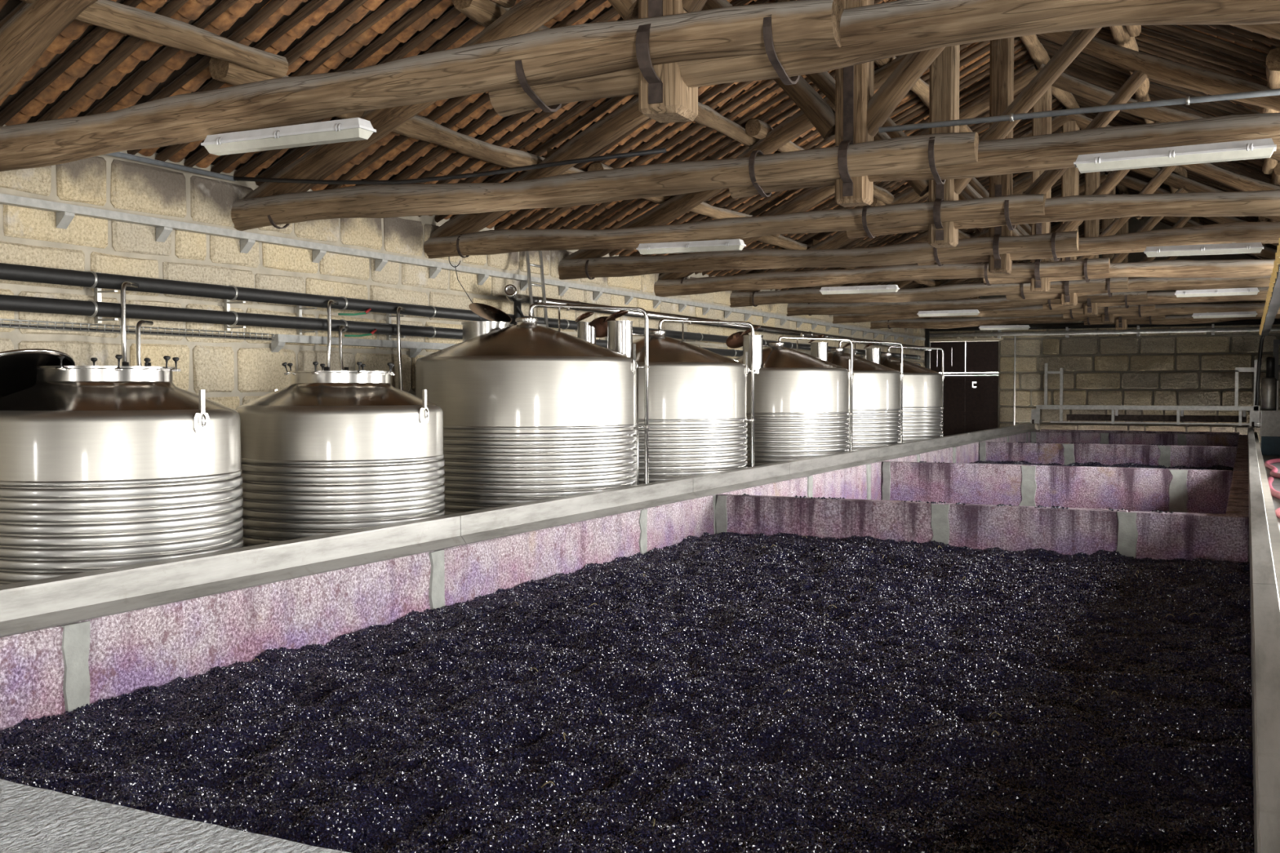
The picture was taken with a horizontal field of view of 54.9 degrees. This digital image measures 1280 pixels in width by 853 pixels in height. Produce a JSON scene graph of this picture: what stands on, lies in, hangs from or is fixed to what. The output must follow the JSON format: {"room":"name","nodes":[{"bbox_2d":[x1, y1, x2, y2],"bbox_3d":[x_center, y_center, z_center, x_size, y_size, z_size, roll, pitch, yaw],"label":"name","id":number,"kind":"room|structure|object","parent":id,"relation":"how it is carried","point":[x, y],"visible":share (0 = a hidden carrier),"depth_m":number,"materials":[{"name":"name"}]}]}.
{"room":"winery fermentation room","nodes":[
{"label":"winery fermentation room","id":0,"kind":"room"},
{"bbox_2d":[0,124,924,409],"bbox_3d":[-0.619,-0.481,20.152,0.497,4.720,45.430,1,2,26],"label":"wall","id":1,"kind":"structure","parent":0,"point":[232,373],"depth_m":12.55,"materials":[{"name":"beige stone"}]},
{"bbox_2d":[93,287,118,323],"bbox_3d":[-4.732,-1.142,10.934,0.250,0.450,0.044,1,2,26],"label":"bracket","id":2,"kind":"object","parent":1,"relation":"attached to","point":[97,291],"visible":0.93,"depth_m":10.96,"materials":[{"name":"metal"}]},
{"bbox_2d":[0,318,275,340],"bbox_3d":[-5.378,-0.838,9.810,0.098,0.069,6.904,1,2,26],"label":"wire tray","id":3,"kind":"object","parent":1,"relation":"attached to","point":[24,326],"visible":0.98,"depth_m":11.21,"materials":[{"name":"metal"}]},
{"bbox_2d":[223,298,245,330],"bbox_3d":[-4.048,-1.185,12.324,0.250,0.450,0.044,1,2,26],"label":"bracket","id":4,"kind":"object","parent":1,"relation":"attached to","point":[227,303],"visible":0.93,"depth_m":12.35,"materials":[{"name":"metal"}]},
{"bbox_2d":[296,305,316,334],"bbox_3d":[-3.584,-1.214,13.266,0.250,0.450,0.044,1,2,26],"label":"bracket","id":5,"kind":"object","parent":1,"relation":"attached to","point":[299,308],"visible":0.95,"depth_m":13.29,"materials":[{"name":"metal"}]},
{"bbox_2d":[271,333,455,357],"bbox_3d":[-2.387,-0.965,15.890,0.110,0.190,6.550,1,2,26],"label":"wire tray","id":6,"kind":"object","parent":1,"relation":"attached to","point":[279,341],"depth_m":14.07,"materials":[{"name":"grey metal"}]},
{"bbox_2d":[386,313,405,339],"bbox_3d":[-2.900,-1.257,14.656,0.250,0.450,0.044,1,2,26],"label":"bracket","id":7,"kind":"object","parent":1,"relation":"attached to","point":[388,316],"visible":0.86,"depth_m":14.68,"materials":[{"name":"metal"}]},
{"bbox_2d":[0,193,925,343],"bbox_3d":[1.018,-2.181,22.734,0.110,0.200,35.800,1,2,26],"label":"cable tray","id":8,"kind":"object","parent":1,"relation":"attached to","point":[65,213],"visible":0.99,"depth_m":13.86,"materials":[{"name":"grey metal"}]},
{"bbox_2d":[0,0,1279,172],"bbox_3d":[0.101,-3.392,6.651,13.083,3.433,0.543,1,2,26],"label":"roof truss","id":9,"kind":"object","parent":1,"relation":"attached to","point":[661,51],"visible":0.99,"depth_m":6.65,"materials":[{"name":"wood"}]},
{"bbox_2d":[200,117,376,155],"bbox_3d":[-2.214,-1.812,7.726,1.280,0.124,0.195,1,2,26],"label":"lamp","id":10,"kind":"object","parent":9,"relation":"hanging from","point":[356,129],"visible":1,"depth_m":7.64,"materials":[{"name":"white plastic"}]},
{"bbox_2d":[204,128,373,155],"bbox_3d":[-2.216,-1.777,7.725,1.256,0.050,0.140,1,2,26],"label":"diffuser","id":11,"kind":"object","parent":10,"relation":"attached to","point":[310,136],"depth_m":7.66,"materials":[{"name":"white plastic"}]},
{"bbox_2d":[231,0,1279,231],"bbox_3d":[1.660,-3.492,9.820,13.083,3.428,0.506,1,2,26],"label":"roof truss","id":12,"kind":"object","parent":1,"relation":"attached to","point":[855,162],"visible":0.86,"depth_m":9.96,"materials":[{"name":"wood"}]},
{"bbox_2d":[233,147,666,184],"bbox_3d":[-1.923,-2.355,11.318,4.704,0.220,0.066,1,2,25],"label":"cable","id":13,"kind":"object","parent":12,"relation":"attached to","point":[658,150],"visible":1,"depth_m":11.16,"materials":[{"name":"black rubber"}]},
{"bbox_2d":[878,88,1279,133],"bbox_3d":[4.477,-2.280,8.357,5.800,0.062,0.074,1,2,26],"label":"conduit","id":14,"kind":"object","parent":12,"relation":"attached to","point":[1188,100],"visible":1,"depth_m":8.95,"materials":[{"name":"metal"}]},
{"bbox_2d":[1073,137,1276,173],"bbox_3d":[3.688,-1.870,8.544,1.280,0.128,0.195,1,2,26],"label":"lamp","id":15,"kind":"object","parent":12,"relation":"attached to","point":[1262,148],"visible":1,"depth_m":8.47,"materials":[{"name":"white plastic"}]},
{"bbox_2d":[423,0,1279,258],"bbox_3d":[3.091,-3.582,12.727,13.085,3.433,0.455,1,2,26],"label":"roof truss","id":16,"kind":"object","parent":1,"relation":"attached to","point":[944,215],"visible":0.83,"depth_m":12.74,"materials":[{"name":"wood"}]},
{"bbox_2d":[448,256,482,321],"bbox_3d":[-2.116,-1.625,15.340,0.547,1.207,0.076,0,2,4],"label":"hanging wire","id":17,"kind":"object","parent":16,"relation":"hanging from","point":[455,266],"visible":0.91,"depth_m":15.35,"materials":[{"name":"black metal"}]},
{"bbox_2d":[635,239,746,254],"bbox_3d":[0.567,-2.019,13.877,1.280,0.128,0.195,1,2,26],"label":"lamp","id":18,"kind":"object","parent":16,"relation":"hanging from","point":[717,245],"visible":1,"depth_m":13.80,"materials":[{"name":"white plastic"}]},
{"bbox_2d":[638,244,744,254],"bbox_3d":[0.566,-1.986,13.876,1.256,0.050,0.140,1,2,26],"label":"diffuser","id":19,"kind":"object","parent":18,"relation":"attached to","point":[643,249],"depth_m":13.84,"materials":[{"name":"white plastic"}]},
{"bbox_2d":[558,30,1279,279],"bbox_3d":[4.552,-3.675,15.697,13.086,3.439,0.494,1,2,25],"label":"roof truss","id":20,"kind":"object","parent":1,"relation":"attached to","point":[1000,248],"visible":0.69,"depth_m":15.63,"materials":[{"name":"wood"}]},
{"bbox_2d":[1143,242,1263,257],"bbox_3d":[6.626,-2.080,14.517,1.280,0.126,0.195,1,2,26],"label":"lamp","id":21,"kind":"object","parent":20,"relation":"attached to","point":[1248,247],"visible":1,"depth_m":14.45,"materials":[{"name":"white plastic"}]},
{"bbox_2d":[1145,248,1262,257],"bbox_3d":[6.624,-2.046,14.516,1.256,0.050,0.140,1,2,26],"label":"diffuser","id":22,"kind":"object","parent":21,"relation":"attached to","point":[1150,252],"depth_m":14.50,"materials":[{"name":"white plastic"}]},
{"bbox_2d":[924,328,929,368],"bbox_3d":[9.065,-1.901,38.964,0.133,2.900,0.140,1,2,26],"label":"downpipe","id":23,"kind":"object","parent":1,"relation":"attached to","point":[926,331],"visible":0.31,"depth_m":38.89,"materials":[{"name":"black metal"}]},
{"bbox_2d":[653,63,1279,297],"bbox_3d":[6.048,-3.769,18.736,13.083,3.441,0.503,1,2,26],"label":"roof truss","id":24,"kind":"object","parent":1,"relation":"attached to","point":[1039,273],"visible":0.66,"depth_m":18.70,"materials":[{"name":"wood"}]},
{"bbox_2d":[819,284,899,294],"bbox_3d":[3.533,-2.207,19.882,1.280,0.123,0.195,1,2,26],"label":"lamp","id":25,"kind":"object","parent":24,"relation":"hanging from","point":[879,288],"visible":1,"depth_m":19.81,"materials":[{"name":"white plastic"}]},
{"bbox_2d":[820,288,898,294],"bbox_3d":[3.532,-2.171,19.881,1.256,0.050,0.140,1,2,26],"label":"diffuser","id":26,"kind":"object","parent":25,"relation":"attached to","point":[824,291],"depth_m":19.86,"materials":[{"name":"white plastic"}]},
{"bbox_2d":[729,114,1279,307],"bbox_3d":[7.546,-3.862,21.780,13.083,3.441,0.504,1,2,26],"label":"roof truss","id":27,"kind":"object","parent":1,"relation":"attached to","point":[1068,291],"visible":0.65,"depth_m":21.74,"materials":[{"name":"wood"}]},
{"bbox_2d":[1174,287,1259,297],"bbox_3d":[9.635,-2.239,20.613,1.280,0.125,0.195,1,2,26],"label":"lamp","id":28,"kind":"object","parent":27,"relation":"attached to","point":[1232,291],"visible":1,"depth_m":20.56,"materials":[{"name":"white plastic"}]},
{"bbox_2d":[1175,291,1258,297],"bbox_3d":[9.634,-2.204,20.612,1.256,0.050,0.140,1,2,26],"label":"diffuser","id":29,"kind":"object","parent":28,"relation":"attached to","point":[1179,294],"depth_m":20.59,"materials":[{"name":"white plastic"}]},
{"bbox_2d":[786,167,1279,315],"bbox_3d":[9.055,-3.954,24.846,13.083,3.430,0.507,1,2,26],"label":"roof truss","id":30,"kind":"object","parent":1,"relation":"attached to","point":[1091,304],"visible":0.52,"depth_m":24.83,"materials":[{"name":"wood"}]},
{"bbox_2d":[916,309,979,316],"bbox_3d":[6.499,-2.390,25.998,1.280,0.123,0.195,1,2,26],"label":"lamp","id":31,"kind":"object","parent":30,"relation":"hanging from","point":[971,312],"visible":1,"depth_m":25.93,"materials":[{"name":"white plastic"}]},
{"bbox_2d":[918,312,978,316],"bbox_3d":[6.498,-2.355,25.997,1.256,0.050,0.140,1,2,26],"label":"diffuser","id":32,"kind":"object","parent":31,"relation":"attached to","point":[921,314],"depth_m":25.97,"materials":[{"name":"white plastic"}]},
{"bbox_2d":[831,171,1279,324],"bbox_3d":[10.553,-4.048,27.892,13.083,3.429,0.519,1,2,26],"label":"roof truss","id":33,"kind":"object","parent":1,"relation":"attached to","point":[1107,314],"visible":0.45,"depth_m":27.75,"materials":[{"name":"wood"}]},
{"bbox_2d":[1191,311,1257,318],"bbox_3d":[12.652,-2.415,26.705,1.280,0.126,0.195,1,2,26],"label":"lamp","id":34,"kind":"object","parent":33,"relation":"hanging from","point":[1253,313],"visible":1,"depth_m":26.64,"materials":[{"name":"white plastic"}]},
{"bbox_2d":[1192,314,1256,318],"bbox_3d":[12.651,-2.382,26.703,1.256,0.050,0.140,0,2,26],"label":"diffuser","id":35,"kind":"object","parent":34,"relation":"attached to","point":[1195,316],"depth_m":26.69,"materials":[{"name":"white plastic"}]},
{"bbox_2d":[870,193,1279,329],"bbox_3d":[12.049,-4.135,30.932,13.083,3.419,0.475,1,2,26],"label":"roof truss","id":36,"kind":"object","parent":1,"relation":"attached to","point":[1120,322],"visible":0.42,"depth_m":31.47,"materials":[{"name":"wood"}]},
{"bbox_2d":[978,324,1030,330],"bbox_3d":[9.469,-2.570,32.057,1.280,0.128,0.195,1,2,26],"label":"lamp","id":37,"kind":"object","parent":36,"relation":"hanging from","point":[1013,326],"visible":1,"depth_m":31.98,"materials":[{"name":"white plastic"}]},
{"bbox_2d":[979,327,1029,330],"bbox_3d":[9.467,-2.537,32.056,1.256,0.050,0.140,2,2,26],"label":"diffuser","id":38,"kind":"object","parent":37,"relation":"attached to","point":[980,328],"depth_m":32.00,"materials":[{"name":"white plastic"}]},
{"bbox_2d":[1254,237,1279,405],"bbox_3d":[10.490,-1.242,20.537,0.287,2.122,26.927,1,2,26],"label":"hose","id":39,"kind":"object","parent":36,"relation":"hanging from","point":[1272,305],"visible":1,"depth_m":21.86,"materials":[{"name":"metal"}]},
{"bbox_3d":[2.440,-1.591,25.509,0.250,0.450,0.044,1,2,26],"label":"bracket","id":40,"kind":"object","parent":1,"relation":"attached to","visible":0},
{"bbox_2d":[0,262,920,359],"bbox_3d":[0.879,-1.621,22.095,0.152,0.150,34.500,1,2,26],"label":"insulated pipe","id":41,"kind":"object","parent":40,"relation":"attached to","point":[89,279],"visible":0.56,"depth_m":12.40,"materials":[{"name":"rubber"}]},
{"bbox_2d":[120,281,138,365],"bbox_3d":[-4.511,-0.681,10.898,0.076,1.191,0.301,0,2,-2],"label":"tube","id":42,"kind":"object","parent":41,"relation":"attached to","point":[122,292],"visible":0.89,"depth_m":10.77,"materials":[{"name":"metal"}]},
{"bbox_2d":[323,300,338,370],"bbox_3d":[-3.325,-0.758,13.270,0.059,1.204,0.398,0,2,3],"label":"tube","id":43,"kind":"object","parent":41,"relation":"attached to","point":[330,303],"visible":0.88,"depth_m":13.19,"materials":[{"name":"metal"}]},
{"bbox_2d":[337,307,371,315],"bbox_3d":[-3.149,-1.276,13.685,0.071,0.109,0.544,1,2,26],"label":"wire","id":44,"kind":"object","parent":41,"relation":"hanging from","point":[369,309],"visible":1,"depth_m":13.65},
{"bbox_2d":[395,306,405,391],"bbox_3d":[-2.731,0.251,14.430,0.171,3.292,0.279,0,2,6],"label":"tube","id":45,"kind":"object","parent":41,"relation":"attached to","point":[399,308],"visible":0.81,"depth_m":14.28,"materials":[{"name":"metal"}]},
{"bbox_2d":[0,294,920,365],"bbox_3d":[0.879,-1.371,22.103,0.148,0.146,34.500,1,2,26],"label":"insulated pipe","id":46,"kind":"object","parent":40,"relation":"attached to","point":[91,308],"visible":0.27,"depth_m":11.87,"materials":[{"name":"metal"}]},
{"bbox_2d":[135,320,153,366],"bbox_3d":[-4.433,-0.518,11.047,0.126,0.862,0.297,-1,2,-16],"label":"tube","id":47,"kind":"object","parent":46,"relation":"attached to","point":[140,322],"visible":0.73,"depth_m":10.93,"materials":[{"name":"metal"}]},
{"bbox_2d":[338,325,349,370],"bbox_3d":[-3.228,-0.632,13.451,0.109,0.943,0.369,0,2,-12],"label":"tube","id":48,"kind":"object","parent":46,"relation":"attached to","point":[341,327],"visible":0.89,"depth_m":13.36,"materials":[{"name":"metal"}]},
{"bbox_2d":[344,328,377,337],"bbox_3d":[-3.105,-1.048,13.782,0.071,0.109,0.544,1,2,26],"label":"wire","id":49,"kind":"object","parent":46,"relation":"hanging from","point":[373,331],"visible":1,"depth_m":13.72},
{"bbox_2d":[0,0,1279,319],"bbox_3d":[5.099,-4.180,16.818,14.200,3.615,45.700,1,2,26],"label":"ceiling","id":50,"kind":"structure","parent":0,"point":[116,55],"depth_m":13.56,"materials":[{"name":"wood"}]},
{"bbox_2d":[105,151,235,181],"bbox_3d":[-5.458,-2.396,9.497,0.050,0.065,6.350,1,2,26],"label":"conduit","id":51,"kind":"object","parent":50,"relation":"attached to","point":[117,154],"visible":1,"depth_m":11.59,"materials":[{"name":"grey metal"}]},
{"bbox_2d":[928,216,1279,448],"bbox_3d":[14.874,-2.608,36.748,13.700,7.950,0.507,1,2,26],"label":"wall","id":52,"kind":"structure","parent":0,"point":[1191,368],"depth_m":36.58,"materials":[{"name":"grey stone"}]},
{"bbox_2d":[930,341,998,436],"bbox_3d":[10.239,-0.766,38.995,2.150,3.830,0.090,1,2,26],"label":"door","id":53,"kind":"structure","parent":52,"relation":"in","point":[969,406],"depth_m":38.90,"materials":[{"name":"brown wood"}]},
{"bbox_2d":[928,336,1003,342],"bbox_3d":[10.261,-2.771,38.944,2.420,0.160,0.330,1,2,26],"label":"trim","id":54,"kind":"structure","parent":52,"relation":"attached to","point":[975,339],"depth_m":38.75,"materials":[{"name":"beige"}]},
{"bbox_2d":[1013,336,1016,425],"bbox_3d":[11.577,-1.254,38.109,0.060,3.060,0.070,1,2,26],"label":"vertical conduit","id":55,"kind":"object","parent":52,"relation":"attached to","point":[1015,344],"visible":0.87,"depth_m":38.08,"materials":[{"name":"white metal"}]},
{"bbox_2d":[929,324,1279,338],"bbox_3d":[14.770,-2.823,36.418,12.400,0.300,0.280,1,2,26],"label":"pipe","id":56,"kind":"object","parent":52,"relation":"attached to","point":[1138,332],"visible":0.96,"depth_m":36.74,"materials":[{"name":"grey metal"}]},
{"bbox_2d":[929,318,1279,331],"bbox_3d":[14.765,-3.013,36.403,12.400,0.170,0.170,1,2,26],"label":"pipe","id":57,"kind":"object","parent":52,"relation":"attached to","point":[1277,321],"visible":0.48,"depth_m":36.89,"materials":[{"name":"black metal"}]},
{"bbox_2d":[1262,455,1279,531],"bbox_3d":[9.617,1.371,14.765,3.630,0.150,44.700,1,2,26],"label":"floor","id":58,"kind":"structure","parent":0,"point":[1276,483],"depth_m":23.50,"materials":[{"name":"concrete"}]},
{"bbox_2d":[1259,410,1279,455],"bbox_3d":[16.789,0.165,32.478,0.820,1.170,0.730,1,2,26],"label":"base cabinet","id":59,"kind":"object","parent":58,"relation":"on","point":[1269,432],"visible":0.93,"depth_m":32.26,"materials":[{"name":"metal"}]},
{"bbox_2d":[1261,356,1278,410],"bbox_3d":[16.594,-1.126,32.495,0.400,1.410,0.400,1,2,26],"label":"motor","id":60,"kind":"object","parent":59,"relation":"on","point":[1269,384],"visible":1,"depth_m":32.38,"materials":[{"name":"metal"}]},
{"bbox_2d":[1264,457,1279,478],"bbox_3d":[13.790,0.896,26.121,0.952,0.100,8.063,1,2,25],"label":"hose","id":61,"kind":"object","parent":58,"relation":"on","point":[1273,469],"visible":0.99,"depth_m":26.42,"materials":[{"name":"pink rubber"}]},
{"bbox_2d":[1267,476,1279,518],"bbox_3d":[9.946,1.108,19.084,0.964,0.110,8.629,1,2,19],"label":"hose","id":62,"kind":"object","parent":58,"relation":"on","point":[1274,493],"visible":0.66,"depth_m":19.73,"materials":[{"name":"pink rubber"}]},
{"bbox_2d":[1272,339,1279,410],"bbox_3d":[17.176,-0.783,32.715,0.700,3.050,0.190,1,2,26],"label":"frame","id":63,"kind":"object","parent":58,"relation":"on","point":[1276,342],"visible":0.42,"depth_m":32.76,"materials":[{"name":"black metal"}]},
{"bbox_3d":[0.702,1.836,19.167,3.700,0.150,44.700,1,2,26],"label":"floor","id":64,"kind":"structure","parent":0,"visible":0},
{"bbox_2d":[0,348,243,585],"bbox_3d":[-3.883,0.769,8.916,1.938,2.614,1.864,0,2,-3],"label":"tank","id":65,"kind":"object","parent":64,"relation":"on","point":[102,467],"visible":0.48,"depth_m":8.15,"materials":[{"name":"silver metal"}]},
{"bbox_2d":[235,361,444,546],"bbox_3d":[-2.710,0.718,11.212,1.885,2.573,1.848,1,2,26],"label":"tank","id":66,"kind":"object","parent":64,"relation":"on","point":[324,452],"visible":0.41,"depth_m":10.42,"materials":[{"name":"silver metal"}]},
{"bbox_2d":[415,302,649,515],"bbox_3d":[-1.291,0.246,14.100,2.585,3.339,2.585,1,2,26],"label":"tank","id":67,"kind":"object","parent":64,"relation":"on","point":[532,411],"visible":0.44,"depth_m":13.02,"materials":[{"name":"silver metal"}]},
{"bbox_2d":[525,250,548,327],"bbox_3d":[-1.265,-0.402,16.604,0.282,4.504,1.923,-1,2,-18],"label":"ladder","id":68,"kind":"object","parent":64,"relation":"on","point":[542,286],"visible":0.15,"depth_m":17.06,"materials":[{"name":"metal"}]},
{"bbox_2d":[536,296,931,351],"bbox_3d":[3.798,-2.078,27.836,0.144,0.142,23.800,1,2,26],"label":"pipe","id":69,"kind":"object","parent":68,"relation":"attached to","point":[652,315],"visible":0.65,"depth_m":22.74,"materials":[{"name":"black metal"}]},
{"bbox_2d":[503,284,538,325],"bbox_3d":[-1.635,-1.599,16.685,0.241,0.569,1.010,0,2,13],"label":"valve","id":70,"kind":"object","parent":69,"relation":"attached to","point":[509,291],"visible":0.94,"depth_m":16.55,"materials":[{"name":"metal"}]},
{"bbox_2d":[574,311,755,484],"bbox_3d":[0.225,0.126,17.180,2.586,3.391,2.616,1,2,26],"label":"tank","id":71,"kind":"object","parent":64,"relation":"on","point":[697,396],"visible":0.35,"depth_m":16.09,"materials":[{"name":"silver metal"}]},
{"bbox_2d":[725,325,853,467],"bbox_3d":[2.372,-0.006,21.543,2.515,3.385,2.577,1,2,26],"label":"tank","id":72,"kind":"object","parent":64,"relation":"on","point":[802,399],"visible":0.33,"depth_m":20.41,"materials":[{"name":"silver metal"}]},
{"bbox_2d":[808,334,903,451],"bbox_3d":[3.939,-0.104,24.727,2.515,3.385,2.577,1,2,26],"label":"tank","id":73,"kind":"object","parent":64,"relation":"on","point":[877,388],"visible":0.19,"depth_m":23.68,"materials":[{"name":"silver metal"}]},
{"bbox_2d":[842,342,944,443],"bbox_3d":[5.600,-0.211,28.104,2.586,3.391,2.616,1,2,26],"label":"tank","id":74,"kind":"object","parent":64,"relation":"on","point":[922,387],"visible":0.22,"depth_m":27.05,"materials":[{"name":"silver metal"}]},
{"bbox_3d":[-3.188,1.827,-0.047,6.270,0.150,6.800,1,2,26],"label":"floor","id":75,"kind":"structure","parent":0,"visible":0},
{"bbox_2d":[0,429,1279,852],"bbox_3d":[6.558,1.285,19.669,6.090,1.320,37.200,1,2,26],"label":"trough","id":76,"kind":"object","parent":75,"relation":"on","point":[55,670],"visible":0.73,"depth_m":11.95,"materials":[{"name":"concrete"}]},
{"bbox_2d":[0,422,1036,637],"bbox_3d":[3.726,0.501,20.425,0.171,0.232,36.092,1,2,26],"label":"concrete ledge","id":77,"kind":"object","parent":76,"relation":"on","point":[47,602],"visible":0.98,"depth_m":8.67,"materials":[{"name":"grey concrete"}]},
{"bbox_2d":[0,531,1254,852],"bbox_3d":[1.036,1.452,8.443,5.640,0.207,10.770,1,2,26],"label":"grapes","id":78,"kind":"object","parent":76,"relation":"in","point":[433,731],"visible":0.99,"depth_m":6.34,"materials":[{"name":"purple food"}]},
{"bbox_2d":[253,535,1198,826],"bbox_3d":[1.285,1.329,8.637,4.611,0.024,9.044,1,2,32],"label":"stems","id":79,"kind":"object","parent":78,"relation":"on","point":[654,820],"visible":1,"depth_m":6.53,"materials":[{"name":"plant"}]},
{"bbox_2d":[742,441,1206,513],"bbox_3d":[6.839,0.609,20.545,4.756,0.025,16.088,1,2,26],"label":"grape skins","id":80,"kind":"object","parent":76,"relation":"on","point":[744,494],"visible":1,"depth_m":13.57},
{"bbox_2d":[969,460,1233,471],"bbox_3d":[8.500,0.972,23.860,5.410,0.185,8.330,1,2,26],"label":"grapes","id":81,"kind":"object","parent":76,"relation":"in","point":[1131,464],"visible":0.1,"depth_m":26.97,"materials":[{"name":"food"}]},
{"bbox_2d":[1247,425,1279,852],"bbox_3d":[9.041,0.569,18.191,0.122,0.218,35.412,1,2,26],"label":"concrete ledge","id":82,"kind":"object","parent":76,"relation":"on","point":[1264,596],"visible":0.98,"depth_m":4.54,"materials":[{"name":"grey concrete"}]},
{"bbox_2d":[1030,360,1260,426],"bbox_3d":[14.164,-0.947,34.789,5.980,1.790,0.680,1,2,26],"label":"metal railing","id":83,"kind":"object","parent":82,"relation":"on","point":[1254,411],"visible":1,"depth_m":34.68,"materials":[{"name":"metal"}]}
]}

